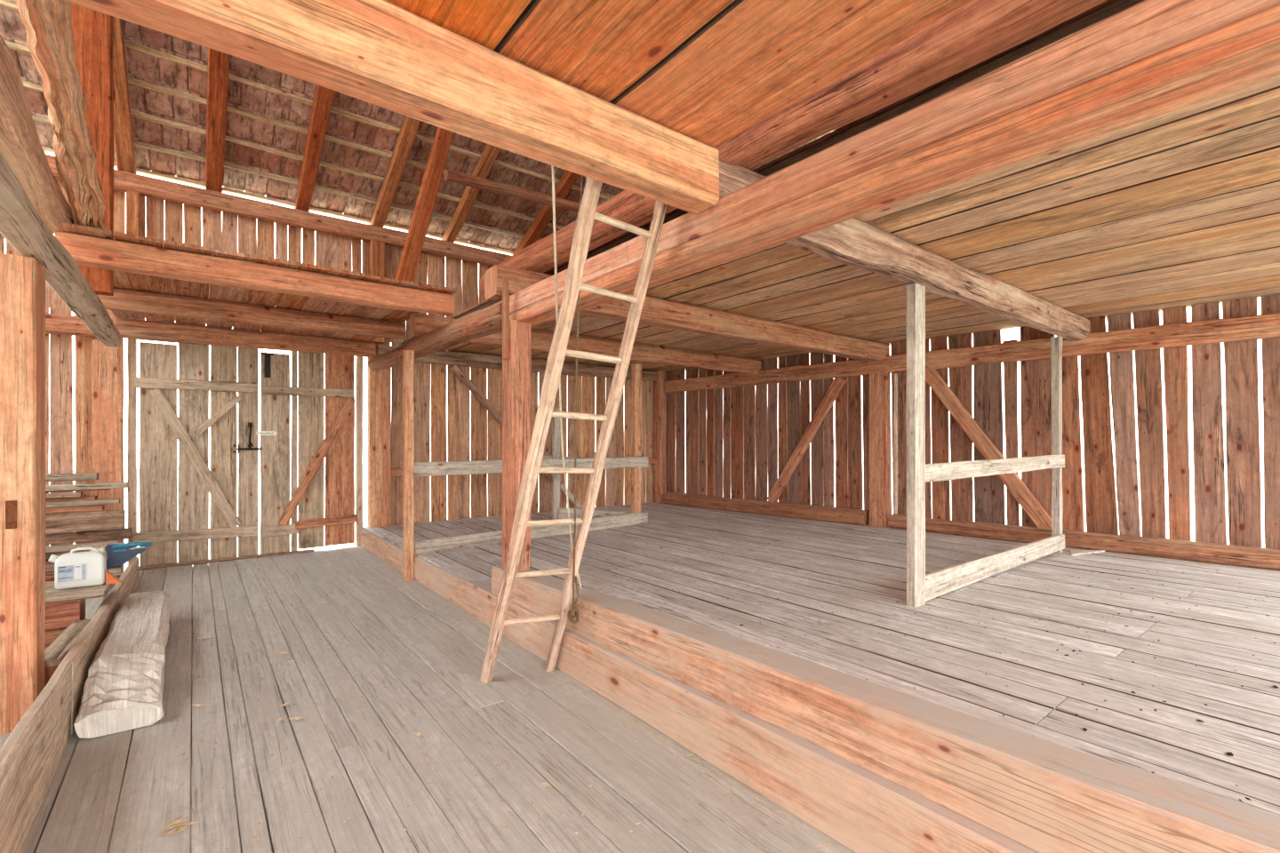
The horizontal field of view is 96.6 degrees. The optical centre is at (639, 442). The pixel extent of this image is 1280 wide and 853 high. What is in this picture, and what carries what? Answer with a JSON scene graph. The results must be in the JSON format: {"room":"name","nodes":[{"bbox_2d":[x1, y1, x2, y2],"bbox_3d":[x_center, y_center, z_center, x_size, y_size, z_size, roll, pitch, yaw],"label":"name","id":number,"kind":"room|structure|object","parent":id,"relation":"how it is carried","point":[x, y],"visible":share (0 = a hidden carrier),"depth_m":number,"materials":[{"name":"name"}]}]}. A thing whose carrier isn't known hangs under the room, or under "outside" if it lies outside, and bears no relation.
{"room":"farm building","nodes":[
{"label":"farm building","id":0,"kind":"room"},
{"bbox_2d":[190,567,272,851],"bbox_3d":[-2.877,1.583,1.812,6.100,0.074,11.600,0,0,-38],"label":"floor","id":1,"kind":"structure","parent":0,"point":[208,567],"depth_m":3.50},
{"bbox_2d":[57,222,456,342],"bbox_3d":[-3.916,-1.465,6.047,2.717,0.030,3.549,0,0,-38],"label":"ceiling","id":2,"kind":"structure","parent":0,"point":[140,283],"depth_m":5.50,"materials":[{"name":"brown wood"}]},
{"bbox_2d":[0,34,74,233],"bbox_3d":[-3.076,-1.762,2.652,0.248,0.661,3.299,0,0,-37],"label":"wooden beam","id":3,"kind":"structure","parent":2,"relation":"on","point":[20,147],"depth_m":3.14,"materials":[{"name":"brown wood"}]},
{"bbox_2d":[16,0,106,229],"bbox_3d":[-3.182,-1.963,3.135,0.202,0.980,2.319,0,0,-38],"label":"wooden beam","id":4,"kind":"structure","parent":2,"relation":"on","point":[47,23],"depth_m":3.19,"materials":[{"name":"brown weathered timber"}]},
{"bbox_2d":[126,190,140,288],"bbox_3d":[-5.939,-2.190,6.686,0.126,1.460,0.135,0,0,-38],"label":"wall post","id":5,"kind":"object","parent":2,"relation":"on","point":[132,198],"visible":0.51,"depth_m":6.64,"materials":[{"name":"brown wood"}]},
{"bbox_2d":[96,288,404,338],"bbox_3d":[-3.970,-1.351,6.100,2.740,0.202,0.196,0,0,-38],"label":"beam","id":6,"kind":"structure","parent":2,"relation":"attached to","point":[127,300],"depth_m":5.90,"materials":[{"name":"brown wood"}]},
{"bbox_2d":[55,231,454,316],"bbox_3d":[-2.929,-1.343,4.768,2.740,0.199,0.151,0,0,-38],"label":"beam","id":7,"kind":"structure","parent":2,"relation":"attached to","point":[92,252],"depth_m":4.52,"materials":[{"name":"brown wood"}]},
{"bbox_2d":[394,127,454,281],"bbox_3d":[-2.614,-2.720,6.842,0.796,2.522,0.154,0,0,-38],"label":"strut","id":8,"kind":"object","parent":2,"relation":"on","point":[408,264],"visible":0.73,"depth_m":6.80,"materials":[{"name":"brown wood"}]},
{"bbox_2d":[0,178,654,546],"bbox_3d":[-4.183,-0.680,8.208,11.920,4.962,0.059,0,0,-38],"label":"wall","id":9,"kind":"structure","parent":0,"point":[473,433],"depth_m":8.86,"materials":[{"name":"brown wood"}]},
{"bbox_2d":[45,313,113,337],"bbox_3d":[-7.385,-1.302,5.524,3.370,0.211,0.165,0,0,-38],"label":"beam","id":10,"kind":"structure","parent":9,"relation":"attached to","point":[59,324],"depth_m":6.28,"materials":[{"name":"brown wood"}]},
{"bbox_2d":[127,338,136,565],"bbox_3d":[-6.007,0.120,6.753,0.084,2.760,0.065,0,0,-38],"label":"door frame","id":11,"kind":"structure","parent":9,"relation":"attached to","point":[132,476],"depth_m":6.73,"materials":[{"name":"brown wood"}]},
{"bbox_2d":[133,342,261,566],"bbox_3d":[-5.467,0.118,7.104,1.262,2.756,0.110,0,0,-38],"label":"door","id":12,"kind":"structure","parent":9,"relation":"in","point":[161,429],"depth_m":7.09,"materials":[{"name":"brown wood"}]},
{"bbox_2d":[139,549,314,570],"bbox_3d":[-5.235,1.483,7.247,1.920,0.045,0.077,0,0,-38],"label":"door sill","id":13,"kind":"structure","parent":9,"relation":"attached to","point":[172,564],"depth_m":7.19,"materials":[{"name":"brown wood"}]},
{"bbox_2d":[113,168,407,247],"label":"plate","id":14,"kind":"object","parent":9,"relation":"on","point":[155,188],"depth_m":7.33,"materials":[{"name":"brown wood"}]},
{"bbox_2d":[256,351,357,554],"bbox_3d":[-4.542,0.120,7.827,1.199,2.759,0.110,0,0,-38],"label":"door","id":15,"kind":"structure","parent":9,"relation":"in","point":[308,404],"depth_m":7.83,"materials":[{"name":"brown wood"}]},
{"bbox_2d":[355,356,363,546],"bbox_3d":[-4.068,0.120,8.270,0.097,2.760,0.065,0,0,-38],"label":"door frame","id":16,"kind":"structure","parent":9,"relation":"attached to","point":[359,360],"depth_m":8.24,"materials":[{"name":"brown wood"}]},
{"bbox_2d":[421,236,511,266],"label":"plate","id":17,"kind":"object","parent":9,"relation":"on","point":[431,245],"depth_m":9.03,"materials":[{"name":"brown wood"}]},
{"bbox_2d":[441,144,500,242],"bbox_3d":[-1.281,-4.498,6.817,0.147,2.777,5.982,0,0,-38],"label":"rafter","id":18,"kind":"object","parent":17,"relation":"on","point":[490,153],"visible":0.42,"depth_m":8.32,"materials":[{"name":"brown wood"}]},
{"bbox_2d":[512,170,579,255],"bbox_3d":[-0.312,-4.495,7.575,0.156,2.775,5.980,0,0,-38],"label":"rafter","id":19,"kind":"object","parent":17,"relation":"on","point":[568,179],"visible":0.31,"depth_m":9.04,"materials":[{"name":"brown wood"}]},
{"bbox_2d":[444,169,580,212],"bbox_3d":[-1.444,-3.492,8.139,2.656,0.249,0.159,0,0,-38],"label":"pole","id":20,"kind":"object","parent":19,"relation":"hanging from","point":[467,180],"visible":0.69,"depth_m":7.80,"materials":[{"name":"brown wood"}]},
{"bbox_2d":[375,344,658,381],"bbox_3d":[-1.732,-1.330,9.943,5.321,0.224,0.186,0,0,-38],"label":"beam","id":21,"kind":"structure","parent":9,"relation":"attached to","point":[438,357],"depth_m":9.33,"materials":[{"name":"brown wood"}]},
{"bbox_2d":[391,457,655,477],"bbox_3d":[-1.704,0.412,10.029,5.092,0.201,0.069,0,0,-38],"label":"wall rail","id":22,"kind":"object","parent":9,"relation":"attached to","point":[395,472],"visible":0.11,"depth_m":8.52,"materials":[{"name":"wood"}]},
{"bbox_2d":[0,0,829,251],"bbox_3d":[-0.300,-4.686,3.828,13.269,2.813,11.965,0,0,-38],"label":"roof tiles","id":23,"kind":"structure","parent":0,"point":[140,65],"depth_m":7.06,"materials":[{"name":"ceramic"}]},
{"bbox_2d":[0,0,834,255],"bbox_3d":[-0.316,-4.561,3.814,13.000,2.626,11.953,0,0,-38],"label":"ceiling","id":24,"kind":"structure","parent":0,"point":[4,4],"depth_m":7.10,"materials":[{"name":"brown wood"}]},
{"bbox_2d":[112,16,136,174],"bbox_3d":[-4.283,-4.499,4.470,0.168,2.773,5.982,0,0,-38],"label":"rafter","id":25,"kind":"object","parent":24,"relation":"attached to","point":[124,145],"visible":0.58,"depth_m":6.07,"materials":[{"name":"brown wood"}]},
{"bbox_2d":[205,48,229,192],"bbox_3d":[-3.636,-4.499,4.976,0.177,2.773,5.982,0,0,-38],"label":"rafter","id":26,"kind":"object","parent":24,"relation":"attached to","point":[218,61],"visible":0.73,"depth_m":6.36,"materials":[{"name":"brown wood"}]},
{"bbox_2d":[294,84,334,211],"bbox_3d":[-2.872,-4.499,5.573,0.168,2.775,5.982,0,0,-38],"label":"rafter","id":27,"kind":"object","parent":24,"relation":"attached to","point":[323,98],"visible":0.63,"depth_m":6.97,"materials":[{"name":"brown wood"}]},
{"bbox_2d":[369,115,421,227],"bbox_3d":[-2.116,-4.498,6.164,0.156,2.773,5.982,0,0,-38],"label":"rafter","id":28,"kind":"object","parent":24,"relation":"attached to","point":[410,126],"visible":0.52,"depth_m":7.58,"materials":[{"name":"brown wood"}]},
{"bbox_2d":[362,526,491,582],"bbox_3d":[-2.618,1.255,6.649,0.210,0.053,4.500,0,0,-38],"label":"floor","id":29,"kind":"structure","parent":0,"point":[441,561],"depth_m":5.94,"materials":[{"name":"grey wood"}]},
{"bbox_2d":[0,545,855,852],"bbox_3d":[-2.864,1.520,1.820,6.131,0.050,11.597,0,0,-38],"label":"floor","id":30,"kind":"structure","parent":0,"point":[115,793],"depth_m":2.77,"materials":[{"name":"grey wood"}]},
{"bbox_2d":[0,253,45,735],"bbox_3d":[-3.382,0.265,2.999,0.330,2.470,0.274,0,0,-38],"label":"post","id":31,"kind":"object","parent":30,"relation":"on","point":[22,279],"visible":0.94,"depth_m":2.97,"materials":[{"name":"orange wood"}]},
{"bbox_2d":[0,152,120,347],"bbox_3d":[-3.340,-1.074,3.196,0.174,0.194,6.750,0,0,-38],"label":"wooden beam","id":32,"kind":"structure","parent":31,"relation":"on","point":[21,226],"depth_m":3.10,"materials":[{"name":"brown wood"}]},
{"bbox_2d":[68,2,113,295],"bbox_3d":[-4.227,-2.770,4.399,0.247,3.220,0.148,0,0,-38],"label":"upright post","id":33,"kind":"object","parent":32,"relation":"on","point":[93,30],"visible":0.48,"depth_m":4.38,"materials":[{"name":"brown wood"}]},
{"bbox_2d":[0,660,71,852],"bbox_3d":[-1.853,1.249,1.533,0.053,0.522,3.508,0,0,-38],"label":"board","id":34,"kind":"object","parent":30,"relation":"on","point":[30,757],"visible":1,"depth_m":2.24,"materials":[{"name":"brown wood"}]},
{"bbox_2d":[44,665,58,687],"bbox_3d":[-3.624,1.389,3.603,0.140,0.225,0.860,0,0,-38],"label":"beam","id":35,"kind":"structure","parent":30,"relation":"on","point":[49,671],"depth_m":3.25,"materials":[{"name":"wood"}]},
{"bbox_2d":[44,619,91,667],"bbox_3d":[-3.619,1.255,3.606,0.124,0.041,0.902,0,0,-34],"label":"plank","id":36,"kind":"object","parent":35,"relation":"on","point":[54,654],"visible":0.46,"depth_m":3.50,"materials":[{"name":"brown wood"}]},
{"bbox_2d":[44,618,87,650],"bbox_3d":[-4.497,1.401,3.705,1.280,0.219,0.287,0,0,-38],"label":"beam","id":37,"kind":"structure","parent":30,"relation":"on","point":[50,636],"depth_m":3.90,"materials":[{"name":"wood"}]},
{"bbox_2d":[44,599,85,631],"bbox_3d":[-4.509,1.197,3.713,1.270,0.211,0.291,0,0,-38],"label":"beam","id":38,"kind":"structure","parent":37,"relation":"on","point":[58,616],"depth_m":3.94,"materials":[{"name":"brown wood"}]},
{"bbox_2d":[45,576,118,603],"bbox_3d":[-4.531,1.068,3.858,1.416,0.059,0.607,0,0,-36],"label":"plank","id":39,"kind":"object","parent":38,"relation":"on","point":[52,595],"visible":0.36,"depth_m":4.00,"materials":[{"name":"brown wood"}]},
{"bbox_2d":[48,547,106,589],"bbox_3d":[-4.081,0.902,4.140,0.300,0.276,0.170,0,0,-38],"label":"canister","id":40,"kind":"object","parent":39,"relation":"on","point":[72,570],"visible":1,"depth_m":4.10,"materials":[{"name":"white plastic"}]},
{"bbox_2d":[105,569,122,584],"bbox_3d":[-3.907,0.992,4.244,0.088,0.103,0.060,0,0,-38],"label":"wedge","id":41,"kind":"object","parent":39,"relation":"on","point":[110,579],"visible":1,"depth_m":4.21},
{"bbox_2d":[106,565,122,575],"bbox_3d":[-4.165,1.013,4.474,0.150,0.063,0.121,0,0,-38],"label":"wood offcut","id":42,"kind":"object","parent":39,"relation":"on","point":[116,571],"visible":0.42,"depth_m":4.46,"materials":[{"name":"wood"}]},
{"bbox_2d":[104,542,151,567],"bbox_3d":[-4.077,0.887,4.543,0.293,0.185,0.100,0,0,-38],"label":"tool","id":43,"kind":"object","parent":42,"relation":"on","point":[119,554],"visible":0.97,"depth_m":4.50,"materials":[{"name":"blue plastic"}]},
{"bbox_3d":[-4.238,0.990,4.341,0.093,0.105,0.082,0,0,-38],"label":"wood offcut","id":44,"kind":"object","parent":39,"relation":"on","visible":0},
{"bbox_2d":[90,547,106,555],"bbox_3d":[-4.206,0.876,4.354,0.209,0.136,0.100,0,0,-25],"label":"wood","id":45,"kind":"object","parent":44,"relation":"on","point":[102,549],"visible":0.15,"depth_m":4.37,"materials":[{"name":"wood"}]},
{"bbox_2d":[45,571,120,588],"bbox_3d":[-6.199,1.384,5.460,1.800,0.242,0.309,0,0,-38],"label":"board","id":46,"kind":"object","parent":30,"relation":"on","point":[49,575],"visible":0.02,"depth_m":5.60,"materials":[{"name":"wood"}]},
{"bbox_2d":[45,554,109,572],"bbox_3d":[-6.172,1.213,5.458,1.800,0.108,0.308,0,0,-38],"label":"board","id":47,"kind":"object","parent":46,"relation":"on","point":[49,565],"visible":0.04,"depth_m":5.58,"materials":[{"name":"wood"}]},
{"bbox_2d":[45,550,90,559],"bbox_3d":[-6.182,1.111,5.422,1.700,0.064,0.228,0,0,-38],"label":"board","id":48,"kind":"object","parent":47,"relation":"on","point":[47,555],"visible":0.09,"depth_m":5.63,"materials":[{"name":"wood"}]},
{"bbox_2d":[45,540,118,552],"bbox_3d":[-6.034,1.045,5.412,1.600,0.059,0.168,0,0,-38],"label":"board","id":49,"kind":"object","parent":48,"relation":"on","point":[96,545],"visible":0.48,"depth_m":5.67,"materials":[{"name":"brown wood"}]},
{"bbox_2d":[45,528,132,544],"bbox_3d":[-6.041,0.968,5.583,1.600,0.108,0.118,0,0,-38],"label":"board","id":50,"kind":"object","parent":49,"relation":"on","point":[91,536],"visible":0.66,"depth_m":5.84,"materials":[{"name":"brown wood"}]},
{"bbox_2d":[45,509,125,534],"bbox_3d":[-6.117,0.804,5.436,1.800,0.209,0.057,0,0,-38],"label":"board","id":51,"kind":"object","parent":50,"relation":"on","point":[59,523],"visible":0.7,"depth_m":5.78,"materials":[{"name":"brown wood"}]},
{"bbox_2d":[45,504,104,513],"bbox_3d":[-6.174,0.677,5.477,1.500,0.054,0.209,0,0,-38],"label":"board","id":52,"kind":"object","parent":51,"relation":"on","point":[85,508],"visible":0.56,"depth_m":5.74,"materials":[{"name":"wood"}]},
{"bbox_2d":[45,498,120,508],"bbox_3d":[-6.185,0.616,5.524,1.700,0.066,0.207,0,0,-38],"label":"board","id":53,"kind":"object","parent":52,"relation":"on","point":[99,501],"visible":0.58,"depth_m":5.81,"materials":[{"name":"brown wood"}]},
{"bbox_2d":[45,496,97,502],"bbox_3d":[-6.246,0.571,5.472,1.500,0.041,0.204,0,0,-38],"label":"board","id":54,"kind":"object","parent":53,"relation":"on","point":[84,498],"visible":0.51,"depth_m":5.76,"materials":[{"name":"wood"}]},
{"bbox_2d":[45,491,82,498],"bbox_3d":[-6.250,0.529,5.395,1.400,0.052,0.165,0,0,-38],"label":"board","id":55,"kind":"object","parent":54,"relation":"on","point":[58,495],"visible":0.53,"depth_m":5.70,"materials":[{"name":"wood"}]},
{"bbox_2d":[45,488,110,492],"bbox_3d":[-6.218,0.494,5.598,1.500,0.029,0.108,0,0,-38],"label":"board","id":56,"kind":"object","parent":55,"relation":"on","point":[99,489],"visible":0.38,"depth_m":5.88,"materials":[{"name":"wood"}]},
{"bbox_2d":[45,482,127,491],"bbox_3d":[-6.189,0.457,5.545,1.800,0.075,0.130,0,0,-38],"label":"board","id":57,"kind":"object","parent":55,"relation":"on","point":[99,485],"visible":0.7,"depth_m":5.86,"materials":[{"name":"beige wood"}]},
{"bbox_2d":[45,472,99,481],"bbox_3d":[-6.333,0.360,5.583,1.500,0.082,0.229,0,0,-38],"label":"board","id":58,"kind":"object","parent":57,"relation":"on","point":[89,476],"visible":0.59,"depth_m":5.86,"materials":[{"name":"beige wood"}]},
{"bbox_2d":[61,557,139,734],"bbox_3d":[-4.166,1.313,4.519,0.057,0.382,4.052,0,0,-38],"label":"board","id":59,"kind":"object","parent":30,"relation":"on","point":[82,654],"visible":0.59,"depth_m":3.54,"materials":[{"name":"brown wood"}]},
{"bbox_2d":[92,339,123,572],"bbox_3d":[-6.113,0.170,6.563,0.262,2.660,0.115,0,0,-38],"label":"wall post","id":60,"kind":"object","parent":30,"relation":"on","point":[108,362],"visible":0.7,"depth_m":6.52,"materials":[{"name":"orange wood"}]},
{"bbox_2d":[74,591,170,738],"bbox_3d":[-3.372,1.361,3.831,0.344,0.308,2.251,0,0,-38],"label":"log","id":61,"kind":"object","parent":30,"relation":"on","point":[124,687],"visible":1,"depth_m":3.19,"materials":[{"name":"beige wood"}]},
{"bbox_2d":[168,819,186,826],"bbox_3d":[-1.801,1.484,2.222,0.026,0.007,0.055,0,0,43],"label":"dry leaf","id":62,"kind":"object","parent":30,"relation":"on","point":[179,821],"visible":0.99,"depth_m":2.23,"materials":[{"name":"plant"}]},
{"bbox_2d":[156,816,201,838],"bbox_3d":[-1.787,1.483,2.203,0.094,0.025,0.124,0,0,29],"label":"tuft","id":63,"kind":"object","parent":30,"relation":"on","point":[180,827],"visible":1,"depth_m":2.21,"materials":[{"name":"plant"}]},
{"bbox_2d":[192,704,207,706],"bbox_3d":[-2.488,1.484,3.221,0.075,0.011,0.030,0,0,-9],"label":"dry leaf","id":64,"kind":"object","parent":30,"relation":"on","point":[202,704],"visible":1,"depth_m":3.22,"materials":[{"name":"plant"}]},
{"bbox_2d":[288,717,303,720],"bbox_3d":[-1.849,1.484,3.067,0.075,0.011,0.030,0,0,-5],"label":"dry leaf","id":65,"kind":"object","parent":30,"relation":"on","point":[292,718],"visible":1,"depth_m":3.07,"materials":[{"name":"plant"}]},
{"bbox_2d":[402,350,414,581],"bbox_3d":[-2.519,0.250,6.212,0.096,2.500,0.094,0,0,-38],"label":"slim post","id":66,"kind":"object","parent":30,"relation":"on","point":[408,356],"visible":1,"depth_m":6.18,"materials":[{"name":"orange wood"}]},
{"bbox_2d":[413,732,421,736],"bbox_3d":[-1.130,1.484,2.901,0.055,0.007,0.026,0,0,29],"label":"dry leaf","id":67,"kind":"object","parent":30,"relation":"on","point":[419,734],"visible":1,"depth_m":2.90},
{"bbox_2d":[170,556,818,852],"bbox_3d":[-2.953,1.496,5.200,1.965,0.006,10.651,0,0,-38],"label":"litter","id":68,"kind":"object","parent":30,"relation":"on","point":[332,778],"visible":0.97,"depth_m":2.72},
{"bbox_2d":[539,783,551,786],"bbox_3d":[-0.410,1.484,2.472,0.055,0.007,0.026,0,0,25],"label":"dry leaf","id":69,"kind":"object","parent":30,"relation":"on","point":[541,784],"visible":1,"depth_m":2.47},
{"bbox_2d":[480,176,667,683],"bbox_3d":[-0.407,0.068,3.202,0.492,2.890,1.384,0,0,-38],"label":"ladder","id":70,"kind":"object","parent":30,"relation":"on","point":[587,213],"visible":0.95,"depth_m":3.08,"materials":[{"name":"beige wood"}]},
{"bbox_2d":[567,175,583,623],"bbox_3d":[-0.329,-0.158,3.100,0.070,2.544,0.927,0,0,-11],"label":"cord","id":71,"kind":"object","parent":70,"relation":"hanging from","point":[573,608],"visible":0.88,"depth_m":3.29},
{"bbox_2d":[416,582,830,852],"bbox_3d":[-0.653,1.496,3.741,0.213,0.006,5.877,0,0,-38],"label":"litter","id":72,"kind":"object","parent":30,"relation":"on","point":[665,740],"visible":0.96,"depth_m":2.78,"materials":[{"name":"plant"}]},
{"bbox_2d":[361,529,1039,852],"bbox_3d":[-0.373,1.345,3.707,0.203,0.322,11.501,0,0,-38],"label":"beam","id":73,"kind":"structure","parent":30,"relation":"on","point":[860,810],"depth_m":2.46,"materials":[{"name":"brown wood"}]},
{"bbox_2d":[491,565,1279,852],"bbox_3d":[1.053,1.067,1.985,0.206,0.348,7.033,0,0,-39],"label":"beam","id":74,"kind":"structure","parent":73,"relation":"on","point":[1042,796],"depth_m":1.93,"materials":[{"name":"brown wood"}]},
{"bbox_2d":[502,277,531,572],"bbox_3d":[-0.997,-0.133,4.526,0.218,2.295,0.187,0,0,-38],"label":"post","id":75,"kind":"object","parent":74,"relation":"on","point":[516,344],"visible":0.88,"depth_m":4.46,"materials":[{"name":"brown wood"}]},
{"bbox_2d":[368,300,510,370],"bbox_3d":[-2.409,-1.087,6.425,0.274,0.260,4.512,0,0,-38],"label":"log","id":76,"kind":"object","parent":75,"relation":"on","point":[487,321],"visible":0.88,"depth_m":5.56,"materials":[{"name":"brown wood"}]},
{"bbox_2d":[409,312,761,374],"bbox_3d":[-0.255,-1.318,8.192,5.831,0.276,0.233,0,0,-38],"label":"tie beam","id":77,"kind":"structure","parent":76,"relation":"on","point":[420,324],"depth_m":8.04,"materials":[{"name":"brown wood"}]},
{"bbox_2d":[509,0,1279,327],"bbox_3d":[1.142,-1.111,1.956,0.212,0.163,6.875,0,0,-38],"label":"beam","id":78,"kind":"structure","parent":75,"relation":"on","point":[1146,28],"depth_m":1.89,"materials":[{"name":"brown wood"}]},
{"bbox_2d":[718,159,1090,341],"bbox_3d":[2.720,-1.320,4.793,6.210,0.286,0.230,0,0,-38],"label":"tie beam","id":79,"kind":"structure","parent":78,"relation":"on","point":[854,242],"depth_m":4.18,"materials":[{"name":"brown wood"}]},
{"bbox_2d":[480,0,1107,292],"bbox_3d":[0.986,-1.584,2.536,0.268,0.263,7.980,0,0,-38],"label":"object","id":80,"kind":"structure","parent":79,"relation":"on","point":[980,30],"depth_m":2.42,"materials":[{"name":"brown wood"}]},
{"bbox_2d":[385,0,974,147],"bbox_3d":[-0.554,-1.445,-0.753,5.793,0.036,4.695,0,0,-38],"label":"ceiling","id":81,"kind":"structure","parent":0,"point":[708,72],"depth_m":2.04,"materials":[{"name":"orange wood"}]},
{"bbox_2d":[64,0,719,214],"bbox_3d":[-1.881,-1.285,1.094,5.585,0.284,0.202,0,0,-38],"label":"tie beam","id":82,"kind":"structure","parent":81,"relation":"attached to","point":[381,53],"depth_m":1.95,"materials":[{"name":"brown wood"}]},
{"bbox_2d":[552,165,582,589],"bbox_3d":[-0.420,-0.236,3.109,0.087,2.388,1.240,0,0,0],"label":"string","id":83,"kind":"object","parent":82,"relation":"hanging from","point":[553,167],"visible":0.58,"depth_m":3.03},
{"bbox_2d":[403,0,1119,341],"bbox_3d":[2.243,-1.540,5.816,5.700,0.020,11.600,0,0,-38],"label":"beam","id":84,"kind":"structure","parent":0,"point":[858,122],"depth_m":2.66,"materials":[{"name":"brown wood"}]},
{"bbox_2d":[380,503,1279,816],"bbox_3d":[2.222,1.252,5.860,6.439,0.052,11.696,0,0,-38],"label":"platform","id":85,"kind":"object","parent":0,"point":[1044,687],"visible":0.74,"depth_m":3.92,"materials":[{"name":"grey wood"}]},
{"bbox_2d":[368,360,391,527],"bbox_3d":[-3.809,0.015,8.349,0.291,2.430,0.131,0,0,-38],"label":"wall post","id":86,"kind":"object","parent":85,"relation":"on","point":[379,381],"visible":0.91,"depth_m":8.29,"materials":[{"name":"orange wood"}]},
{"bbox_2d":[115,317,375,358],"bbox_3d":[-4.952,-1.333,7.428,2.751,0.242,0.195,0,0,-38],"label":"lintel beam","id":87,"kind":"structure","parent":86,"relation":"on","point":[128,328],"depth_m":7.23,"materials":[{"name":"brown wood"}]},
{"bbox_2d":[369,240,384,343],"bbox_3d":[-3.834,-2.190,8.331,0.188,1.460,0.139,0,0,-38],"label":"wall post","id":88,"kind":"object","parent":87,"relation":"on","point":[377,249],"visible":0.51,"depth_m":8.28,"materials":[{"name":"brown wood"}]},
{"bbox_2d":[450,363,576,508],"bbox_3d":[-2.012,-0.002,9.662,2.402,2.473,0.098,0,0,-38],"label":"brace","id":89,"kind":"object","parent":85,"relation":"on","point":[455,368],"visible":0.41,"depth_m":9.18,"materials":[{"name":"brown wood"}]},
{"bbox_2d":[414,363,647,555],"bbox_3d":[-1.239,0.021,7.551,3.576,2.442,0.202,0,0,-43],"label":"railing frame","id":90,"kind":"object","parent":85,"relation":"on","point":[636,461],"visible":0.74,"depth_m":7.67,"materials":[{"name":"grey weathered wood"}]},
{"bbox_2d":[542,408,631,519],"bbox_3d":[-1.090,0.358,8.693,1.882,1.755,0.436,0,0,-17],"label":"railing frame","id":91,"kind":"object","parent":85,"relation":"on","point":[557,513],"visible":0.58,"depth_m":8.62,"materials":[{"name":"beige wood"}]},
{"bbox_2d":[654,370,666,503],"bbox_3d":[0.415,-0.110,11.597,0.188,2.680,0.208,0,0,-38],"label":"post","id":92,"kind":"object","parent":85,"relation":"on","point":[660,395],"visible":0.94,"depth_m":11.52,"materials":[{"name":"brown wood"}]},
{"bbox_2d":[662,492,869,526],"bbox_3d":[1.947,1.121,9.989,0.239,0.251,4.159,0,0,-43],"label":"beam","id":93,"kind":"structure","parent":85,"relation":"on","point":[790,510],"depth_m":9.56,"materials":[{"name":"brown wood"}]},
{"bbox_2d":[476,513,1276,801],"bbox_3d":[1.939,1.226,5.639,5.598,0.006,7.509,0,0,-38],"label":"litter","id":94,"kind":"object","parent":85,"relation":"on","point":[1246,798],"visible":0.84,"depth_m":4.13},
{"bbox_2d":[868,371,890,527],"bbox_3d":[3.516,0.105,8.373,0.148,2.250,0.276,0,0,-43],"label":"wall post","id":95,"kind":"object","parent":85,"relation":"on","point":[879,383],"visible":0.96,"depth_m":8.30,"materials":[{"name":"brown wood"}]},
{"bbox_2d":[906,282,1064,607],"bbox_3d":[3.389,0.020,5.383,3.503,2.420,0.124,0,0,-38],"label":"railing frame","id":96,"kind":"object","parent":85,"relation":"on","point":[922,588],"visible":1,"depth_m":4.52,"materials":[{"name":"beige wood"}]},
{"bbox_2d":[888,513,1279,570],"bbox_3d":[5.947,1.142,5.761,0.228,0.225,6.780,0,0,-43],"label":"beam","id":97,"kind":"structure","parent":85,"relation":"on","point":[1169,548],"depth_m":6.30,"materials":[{"name":"brown wood"}]},
{"bbox_2d":[1070,549,1104,556],"bbox_3d":[4.888,1.214,6.347,0.592,0.022,0.186,0,0,-22],"label":"wood offcut","id":98,"kind":"object","parent":85,"relation":"on","point":[1074,552],"visible":1,"depth_m":6.30,"materials":[{"name":"wood"}]},
{"bbox_2d":[401,0,1279,371],"bbox_3d":[2.329,-1.475,5.871,5.976,0.054,11.574,0,0,-38],"label":"ceiling","id":99,"kind":"structure","parent":0,"point":[1180,207],"depth_m":4.10,"materials":[{"name":"brown wood"}]},
{"bbox_2d":[484,264,888,361],"bbox_3d":[1.157,-1.321,6.565,6.051,0.267,0.289,0,0,-38],"label":"tie beam","id":100,"kind":"structure","parent":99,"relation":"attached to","point":[657,312],"depth_m":6.14,"materials":[{"name":"brown wood"}]},
{"bbox_2d":[666,294,1279,549],"bbox_3d":[4.403,-0.024,7.581,0.037,3.659,11.763,0,0,-43],"label":"wall","id":101,"kind":"structure","parent":0,"point":[726,439],"depth_m":6.82,"materials":[{"name":"red wood"}]},
{"bbox_2d":[767,376,846,503],"bbox_3d":[2.677,0.000,9.278,0.105,2.082,1.395,0,0,-43],"label":"brace","id":102,"kind":"object","parent":101,"relation":"attached to","point":[837,384],"visible":0.94,"depth_m":9.20,"materials":[{"name":"brown wood"}]},
{"bbox_2d":[893,373,897,513],"bbox_3d":[3.701,0.015,8.256,0.054,2.030,0.061,0,0,-38],"label":"batten","id":103,"kind":"object","parent":101,"relation":"attached to","point":[895,375],"visible":1,"depth_m":8.24,"materials":[{"name":"brown wood"}]},
{"bbox_2d":[664,312,1279,392],"bbox_3d":[4.429,-1.135,7.424,0.151,0.275,11.290,0,0,-43],"label":"wall rail","id":104,"kind":"object","parent":101,"relation":"attached to","point":[1263,326],"visible":0.85,"depth_m":7.01,"materials":[{"name":"brown wood"}]},
{"bbox_2d":[925,368,1051,529],"bbox_3d":[4.464,0.040,7.388,0.108,2.177,1.566,0,0,-43],"label":"brace","id":105,"kind":"object","parent":101,"relation":"attached to","point":[1036,513],"visible":0.74,"depth_m":7.35,"materials":[{"name":"brown wood"}]},
{"label":"outside","id":106,"kind":"structure","parent":0,"visible":0},
{"bbox_2d":[48,460,1264,570],"bbox_3d":[0.000,2.260,0.000,120.000,0.280,120.000,0,0,-38],"label":"ground","id":107,"kind":"structure","parent":106,"point":[364,467],"depth_m":19.31,"materials":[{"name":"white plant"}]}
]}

